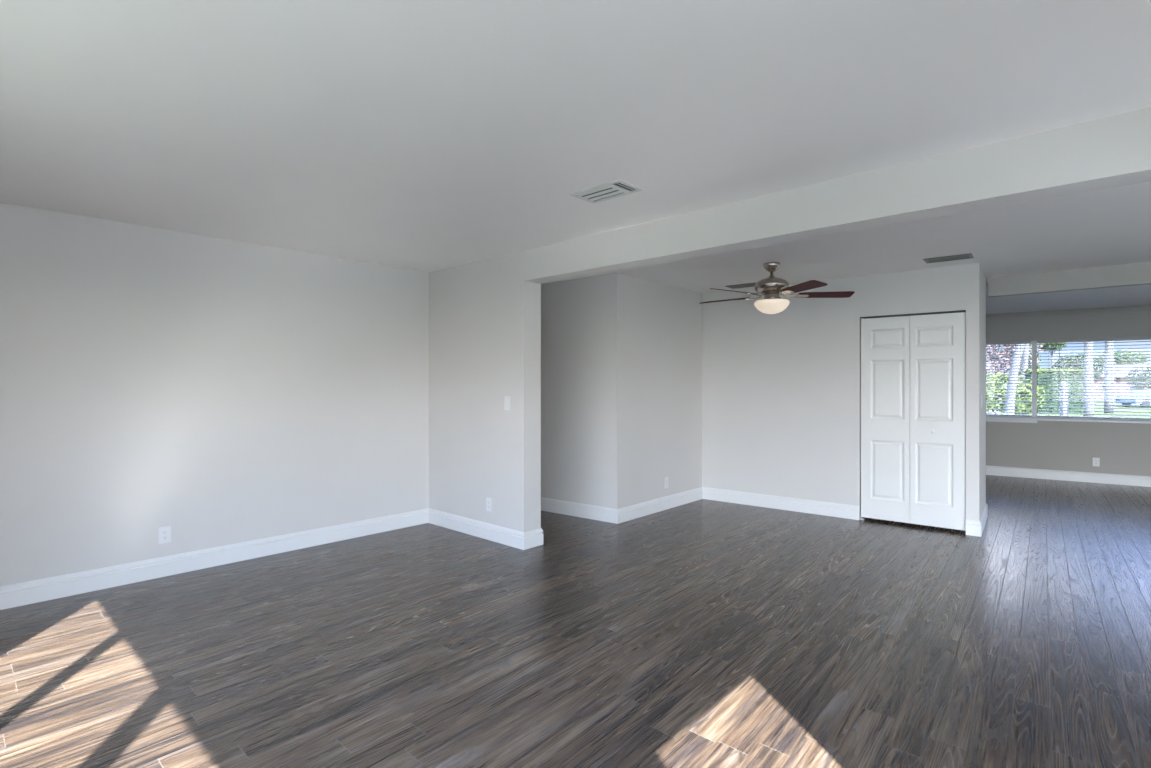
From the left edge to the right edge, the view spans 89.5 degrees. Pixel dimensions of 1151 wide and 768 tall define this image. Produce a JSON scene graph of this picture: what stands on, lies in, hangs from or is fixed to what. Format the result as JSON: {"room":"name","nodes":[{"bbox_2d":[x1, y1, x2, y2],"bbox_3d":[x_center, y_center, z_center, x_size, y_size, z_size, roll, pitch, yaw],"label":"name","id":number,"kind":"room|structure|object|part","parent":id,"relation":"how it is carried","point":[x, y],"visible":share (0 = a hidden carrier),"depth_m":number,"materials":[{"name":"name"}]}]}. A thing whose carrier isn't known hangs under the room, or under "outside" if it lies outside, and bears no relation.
{"room":"empty living room","nodes":[
{"label":"empty living room","id":0,"kind":"room"},
{"bbox_2d":[0,202,428,585],"bbox_3d":[-2.770,0.101,4.332,0.150,2.500,4.174,0,0,43],"label":"wall","id":1,"kind":"structure","parent":0,"point":[218,392],"depth_m":4.18,"materials":[{"name":"paint"}]},
{"bbox_2d":[158,526,170,543],"bbox_3d":[-2.888,1.061,4.086,0.008,0.118,0.073,0,0,43],"label":"wall outlet","id":2,"kind":"object","parent":1,"relation":"attached to","point":[164,533],"visible":1,"depth_m":4.08,"materials":[{"name":"white plastic"}]},
{"bbox_2d":[0,508,428,609],"bbox_3d":[-2.723,1.282,4.260,0.016,0.138,3.832,0,0,43],"label":"baseboard","id":3,"kind":"structure","parent":1,"relation":"attached to","point":[45,589],"depth_m":4.18,"materials":[{"name":"white wood"}]},
{"bbox_2d":[428,251,540,549],"bbox_3d":[-0.862,0.101,5.272,1.388,2.500,0.208,0,0,43],"label":"wall","id":4,"kind":"structure","parent":0,"point":[485,319],"depth_m":5.08,"materials":[{"name":"paint"}]},
{"bbox_2d":[486,497,491,511],"bbox_3d":[-0.751,1.048,5.045,0.073,0.118,0.008,0,0,43],"label":"wall outlet","id":5,"kind":"object","parent":4,"relation":"attached to","point":[488,500],"visible":1,"depth_m":5.04,"materials":[{"name":"white plastic"}]},
{"bbox_2d":[504,396,509,409],"bbox_3d":[-0.575,0.163,4.881,0.072,0.116,0.012,0,0,43],"label":"light switch","id":6,"kind":"object","parent":4,"relation":"attached to","point":[506,398],"visible":1,"depth_m":4.88,"materials":[{"name":"white plastic"}]},
{"bbox_2d":[524,528,542,549],"bbox_3d":[-0.352,1.282,4.814,0.016,0.138,0.224,0,0,43],"label":"baseboard","id":7,"kind":"structure","parent":4,"relation":"attached to","point":[533,538],"depth_m":4.81,"materials":[{"name":"white wood"}]},
{"bbox_2d":[0,475,1150,767],"bbox_3d":[2.184,1.411,5.040,10.800,0.120,11.920,0,0,43],"label":"floor","id":8,"kind":"structure","parent":0,"point":[703,633],"depth_m":2.99,"materials":[{"name":"brown wood"}]},
{"bbox_2d":[0,0,1150,313],"bbox_3d":[2.235,-1.194,5.096,10.800,0.310,12.070,0,0,43],"label":"ceiling","id":9,"kind":"structure","parent":0,"point":[418,135],"depth_m":2.37,"materials":[{"name":"paint"}]},
{"bbox_2d":[570,179,643,203],"bbox_3d":[0.173,-1.083,3.286,0.365,0.012,0.215,0,0,43],"label":"ceiling vent","id":10,"kind":"object","parent":9,"relation":"in","point":[617,188],"visible":1,"depth_m":3.27,"materials":[{"name":"metal"}]},
{"bbox_2d":[699,262,854,313],"bbox_3d":[1.712,-0.849,5.211,1.297,0.450,1.352,0,0,43],"label":"ceiling fan","id":11,"kind":"object","parent":9,"relation":"hanging from","point":[771,287],"visible":1,"depth_m":5.09,"materials":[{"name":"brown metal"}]},
{"bbox_3d":[1.399,-0.789,5.480,0.472,0.037,0.140,0,0,43],"label":"blade","id":12,"kind":"part","parent":11,"relation":"part of","materials":[{"name":"brown wood"}]},
{"bbox_3d":[1.355,-0.789,4.945,0.470,0.037,0.140,0,0,-31],"label":"blade","id":13,"kind":"part","parent":11,"relation":"part of","materials":[{"name":"brown wood"}]},
{"bbox_3d":[1.750,-0.682,5.182,0.302,0.117,0.302,0,0,43],"label":"lamp shade","id":14,"kind":"part","parent":11,"relation":"part of","materials":[{"name":"white glass"}]},
{"bbox_3d":[1.795,-0.782,4.978,0.079,0.023,0.218,0,0,-13],"label":"blade arm","id":15,"kind":"part","parent":11,"relation":"part of","materials":[{"name":"silver metal"}]},
{"bbox_3d":[1.958,-0.782,5.162,0.218,0.023,0.079,0,0,5],"label":"blade arm","id":16,"kind":"part","parent":11,"relation":"part of","materials":[{"name":"silver metal"}]},
{"bbox_3d":[1.853,-0.789,4.733,0.140,0.037,0.470,0,0,-13],"label":"blade","id":17,"kind":"part","parent":11,"relation":"part of","materials":[{"name":"brown wood"}]},
{"bbox_3d":[2.208,-0.789,5.141,0.470,0.037,0.140,0,0,5],"label":"blade","id":18,"kind":"part","parent":11,"relation":"part of","materials":[{"name":"brown wood"}]},
{"bbox_2d":[923,253,973,262],"bbox_3d":[3.179,-1.069,4.955,0.345,0.010,0.200,0,0,39],"label":"ceiling vent","id":19,"kind":"object","parent":9,"relation":"in","point":[961,256],"visible":1,"depth_m":4.94,"materials":[{"name":"metal"}]},
{"bbox_2d":[541,273,616,508],"bbox_3d":[-0.949,0.101,6.745,3.501,2.500,0.110,0,0,38],"label":"wall","id":20,"kind":"structure","parent":0,"point":[579,316],"depth_m":5.91,"materials":[{"name":"paint"}]},
{"bbox_2d":[541,497,617,523],"bbox_3d":[-0.981,1.282,6.690,3.516,0.138,0.016,0,0,38],"label":"baseboard","id":21,"kind":"structure","parent":20,"relation":"attached to","point":[599,513],"depth_m":5.89,"materials":[{"name":"white wood"}]},
{"bbox_2d":[617,273,701,508],"bbox_3d":[0.909,0.101,6.280,0.110,2.500,1.637,0,0,42],"label":"wall","id":22,"kind":"structure","parent":0,"point":[659,326],"depth_m":6.14,"materials":[{"name":"paint"}]},
{"bbox_2d":[617,487,702,523],"bbox_3d":[0.951,1.282,6.233,0.016,0.138,1.652,0,0,42],"label":"baseboard","id":23,"kind":"structure","parent":22,"relation":"attached to","point":[642,509],"depth_m":6.14,"materials":[{"name":"white wood"}]},
{"bbox_2d":[664,477,667,487],"bbox_3d":[0.984,1.067,6.276,0.008,0.118,0.073,0,0,42],"label":"wall outlet","id":24,"kind":"object","parent":22,"relation":"attached to","point":[666,478],"visible":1,"depth_m":6.27,"materials":[{"name":"white plastic"}]},
{"bbox_2d":[725,282,755,288],"bbox_3d":[1.832,-1.069,6.327,0.345,0.010,0.200,0,0,39],"label":"ceiling vent","id":25,"kind":"object","parent":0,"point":[746,284],"visible":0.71,"depth_m":6.33,"materials":[{"name":"metal"}]},
{"bbox_2d":[524,107,1150,283],"bbox_3d":[2.229,-0.997,2.444,7.023,0.305,0.192,0,0,43],"label":"beam","id":26,"kind":"structure","parent":0,"point":[1114,151],"depth_m":2.92,"materials":[{"name":"paint"}]},
{"bbox_2d":[702,263,979,519],"bbox_3d":[2.574,0.101,6.048,2.692,2.500,0.110,0,0,39],"label":"wall","id":27,"kind":"structure","parent":0,"point":[781,391],"depth_m":6.18,"materials":[{"name":"paint"}]},
{"bbox_2d":[702,487,859,519],"bbox_3d":[2.154,1.282,6.308,1.712,0.138,0.016,0,0,39],"label":"baseboard","id":28,"kind":"structure","parent":27,"relation":"attached to","point":[746,498],"depth_m":6.23,"materials":[{"name":"white wood"}]},
{"bbox_2d":[860,310,965,530],"bbox_3d":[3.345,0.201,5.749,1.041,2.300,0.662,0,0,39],"label":"door","id":29,"kind":"structure","parent":27,"relation":"in","point":[913,366],"depth_m":5.48,"materials":[{"name":"paint"}]},
{"bbox_2d":[966,519,980,536],"bbox_3d":[3.547,1.282,5.176,0.115,0.138,0.016,0,0,39],"label":"baseboard","id":30,"kind":"structure","parent":27,"relation":"attached to","point":[973,527],"depth_m":5.17,"materials":[{"name":"white wood"}]},
{"bbox_2d":[862,263,985,520],"bbox_3d":[2.554,0.101,6.754,3.677,2.500,0.976,0,0,43],"label":"wall","id":31,"kind":"structure","parent":0,"point":[972,270],"depth_m":5.20,"materials":[{"name":"paint"}]},
{"bbox_2d":[979,503,987,535],"bbox_3d":[3.889,1.282,5.534,0.016,0.138,1.003,0,0,38],"label":"baseboard","id":32,"kind":"structure","parent":31,"relation":"attached to","point":[983,518],"depth_m":5.49,"materials":[{"name":"white wood"}]},
{"bbox_2d":[986,305,1150,475],"bbox_3d":[6.786,0.101,8.294,7.660,2.500,0.180,0,0,35],"label":"wall","id":33,"kind":"structure","parent":0,"point":[1121,448],"depth_m":8.09,"materials":[{"name":"beige paint"}]},
{"bbox_2d":[986,465,1150,486],"bbox_3d":[6.730,1.282,8.214,7.660,0.138,0.016,0,0,35],"label":"baseboard","id":34,"kind":"structure","parent":33,"relation":"attached to","point":[1119,479],"depth_m":8.09,"materials":[{"name":"white wood"}]},
{"bbox_2d":[986,333,1150,423],"bbox_3d":[7.322,-0.053,7.874,4.324,1.222,0.185,0,0,35],"label":"window","id":35,"kind":"structure","parent":33,"relation":"in","point":[1033,419],"depth_m":8.34,"materials":[{"name":"white metal"}]},
{"bbox_2d":[986,341,1030,416],"bbox_3d":[6.087,-0.077,8.726,1.198,1.103,0.071,0,0,35],"label":"window blind","id":36,"kind":"object","parent":35,"relation":"attached to","point":[1010,342],"visible":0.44,"depth_m":8.53,"materials":[{"name":"white plastic"}]},
{"bbox_3d":[6.091,0.463,8.732,1.198,0.022,0.052,0,0,35],"label":"rail","id":37,"kind":"part","parent":36,"relation":"part of","materials":[{"name":"white plastic"}]},
{"bbox_3d":[7.314,0.523,7.862,4.324,0.070,0.155,0,0,35],"label":"sill","id":38,"kind":"part","parent":35,"relation":"part of","materials":[{"name":"stone"}]},
{"bbox_3d":[7.297,-0.643,7.838,4.284,0.042,0.034,0,0,35],"label":"head trim","id":39,"kind":"part","parent":35,"relation":"part of","materials":[{"name":"beige paint"}]},
{"bbox_2d":[1037,337,1150,419],"bbox_3d":[7.829,-0.077,7.492,2.932,1.103,0.071,0,0,35],"label":"window blind","id":40,"kind":"object","parent":35,"relation":"attached to","point":[1128,338],"visible":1,"depth_m":7.98,"materials":[{"name":"white plastic"}]},
{"bbox_3d":[6.735,-0.062,8.276,0.003,1.053,0.057,0,0,35],"label":"ladder cord","id":41,"kind":"part","parent":40,"relation":"part of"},
{"bbox_3d":[7.832,0.463,7.497,2.932,0.022,0.052,0,0,35],"label":"rail","id":42,"kind":"part","parent":40,"relation":"part of","materials":[{"name":"white plastic"}]},
{"bbox_3d":[7.284,-0.062,7.886,0.003,1.053,0.057,0,0,35],"label":"ladder cord","id":43,"kind":"part","parent":40,"relation":"part of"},
{"bbox_2d":[986,307,1150,317],"bbox_3d":[6.721,-0.993,8.203,7.660,0.032,0.045,0,0,35],"label":"crown molding","id":44,"kind":"structure","parent":33,"relation":"attached to","point":[1140,308],"depth_m":8.06,"materials":[{"name":"beige paint"}]},
{"bbox_2d":[1093,458,1099,466],"bbox_3d":[7.118,1.067,7.943,0.073,0.118,0.008,0,0,35],"label":"wall outlet","id":45,"kind":"object","parent":33,"relation":"attached to","point":[1096,461],"visible":1,"depth_m":7.94,"materials":[{"name":"white plastic"}]},
{"bbox_2d":[988,262,1150,296],"bbox_3d":[5.841,-1.019,4.439,4.400,0.260,0.100,0,0,43],"label":"beam","id":46,"kind":"structure","parent":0,"point":[1132,274],"depth_m":5.46,"materials":[{"name":"beige paint"}]},
{"label":"outside","id":47,"kind":"structure","parent":0,"visible":0},
{"bbox_2d":[986,400,1150,417],"bbox_3d":[33.818,1.951,36.828,240.000,0.300,220.000,0,0,43],"label":"lawn","id":48,"kind":"structure","parent":47,"point":[1144,410],"depth_m":36.72,"materials":[{"name":"green plant"}]},
{"bbox_2d":[986,362,1020,399],"bbox_3d":[44.446,-0.439,65.500,13.200,4.480,8.200,0,0,0],"label":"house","id":49,"kind":"structure","parent":48,"relation":"on","point":[986,362],"depth_m":62.00,"materials":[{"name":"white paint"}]},
{"bbox_2d":[1004,344,1024,414],"bbox_3d":[19.378,-2.107,23.561,5.471,7.823,5.460,0,0,43],"label":"palm tree","id":50,"kind":"object","parent":48,"relation":"on","point":[1015,361],"visible":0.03,"depth_m":23.84,"materials":[{"name":"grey plant"}]},
{"bbox_2d":[986,373,1047,414],"bbox_3d":[19.723,0.638,27.018,3.543,2.352,3.564,0,0,43],"label":"shrub","id":51,"kind":"object","parent":48,"relation":"on","point":[987,388],"visible":0.36,"depth_m":26.27,"materials":[{"name":"green plant"}]},
{"bbox_2d":[1020,344,1028,399],"bbox_3d":[34.469,-3.734,43.838,5.471,11.071,5.460,0,0,43],"label":"palm tree","id":52,"kind":"object","parent":48,"relation":"on","point":[1026,351],"visible":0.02,"depth_m":43.83,"materials":[{"name":"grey plant"}]},
{"bbox_2d":[1010,344,1040,378],"bbox_3d":[43.994,-1.224,57.001,2.657,6.051,2.730,0,0,43],"label":"tree","id":53,"kind":"object","parent":48,"relation":"on","point":[1030,344],"visible":0.08,"depth_m":56.36,"materials":[{"name":"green plant"}]},
{"bbox_2d":[1016,396,1041,414],"bbox_3d":[23.840,1.199,30.987,1.701,1.227,1.745,0,0,26],"label":"shrub","id":54,"kind":"object","parent":48,"relation":"on","point":[1018,396],"visible":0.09,"depth_m":30.66,"materials":[{"name":"green plant"}]},
{"bbox_2d":[1021,368,1083,412],"bbox_3d":[29.628,0.424,36.003,3.164,2.798,1.410,0,0,0],"label":"clipped hedge","id":55,"kind":"object","parent":48,"relation":"on","point":[1081,370],"visible":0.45,"depth_m":35.50,"materials":[{"name":"green plant"}]},
{"bbox_2d":[1037,343,1067,367],"bbox_3d":[60.713,-2.076,73.972,3.130,7.754,3.191,0,0,43],"label":"tree","id":56,"kind":"object","parent":48,"relation":"on","point":[1062,345],"visible":0.41,"depth_m":73.48,"materials":[{"name":"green plant"}]},
{"bbox_3d":[60.714,-5.033,73.972,3.130,1.839,3.191,0,0,43],"label":"crown","id":57,"kind":"part","parent":56,"relation":"part of","materials":[{"name":"green plant"}]},
{"bbox_2d":[1058,381,1069,415],"bbox_3d":[25.224,0.826,30.000,0.340,1.950,0.340,0,0,0],"label":"post","id":58,"kind":"object","parent":48,"relation":"on","point":[1063,381],"visible":0.79,"depth_m":29.87,"materials":[{"name":"white paint"}]},
{"bbox_2d":[1083,342,1093,415],"bbox_3d":[25.572,-2.755,28.992,5.471,9.112,5.460,0,0,43],"label":"palm tree","id":59,"kind":"object","parent":48,"relation":"on","point":[1086,370],"visible":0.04,"depth_m":28.86,"materials":[{"name":"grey plant"}]},
{"bbox_2d":[1104,341,1113,412],"bbox_3d":[33.023,-3.259,35.992,5.471,10.120,5.460,0,0,43],"label":"palm tree","id":60,"kind":"object","parent":48,"relation":"on","point":[1109,351],"visible":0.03,"depth_m":35.86,"materials":[{"name":"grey plant"}]},
{"bbox_2d":[1082,364,1150,399],"bbox_3d":[65.262,-0.289,69.500,14.200,4.180,8.200,0,0,0],"label":"house","id":61,"kind":"structure","parent":48,"relation":"on","point":[1142,365],"depth_m":66.00,"materials":[{"name":"pink paint"}]},
{"bbox_2d":[1095,350,1149,363],"bbox_3d":[79.051,-1.557,84.047,6.063,6.716,6.161,0,0,43],"label":"tree","id":62,"kind":"object","parent":48,"relation":"on","point":[1122,357],"visible":0.53,"depth_m":82.65,"materials":[{"name":"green plant"}]},
{"bbox_2d":[1115,390,1150,407],"bbox_3d":[44.729,1.091,45.000,4.300,1.420,1.700,0,0,0],"label":"parked car","id":63,"kind":"object","parent":48,"relation":"on","point":[1142,394],"visible":0.63,"depth_m":44.59,"materials":[{"name":"blue paint"}]},
{"bbox_2d":[1125,366,1150,388],"bbox_3d":[57.247,-0.016,57.995,3.623,3.635,3.540,0,0,43],"label":"tree","id":64,"kind":"object","parent":48,"relation":"on","point":[1131,378],"visible":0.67,"depth_m":58.19,"materials":[{"name":"brown plant"}]},
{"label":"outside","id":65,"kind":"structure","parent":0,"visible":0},
{"bbox_2d":[999,402,1150,406],"bbox_3d":[53.020,1.791,42.955,220.000,0.020,7.000,0,0,43],"label":"road","id":66,"kind":"structure","parent":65,"point":[999,402],"depth_m":50.48,"materials":[{"name":"grey asphalt"}]},
{"bbox_2d":[986,343,1044,396],"bbox_3d":[38.306,-2.223,52.972,7.107,8.048,7.018,0,0,43],"label":"tree","id":67,"kind":"object","parent":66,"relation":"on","point":[1000,368],"visible":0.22,"depth_m":51.97,"materials":[{"name":"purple plant"}]},
{"bbox_2d":[1052,353,1103,385],"bbox_3d":[44.958,-0.498,52.017,3.595,4.598,3.648,0,0,43],"label":"tree","id":68,"kind":"object","parent":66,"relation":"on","point":[1070,358],"visible":0.3,"depth_m":51.41,"materials":[{"name":"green plant"}]}
]}

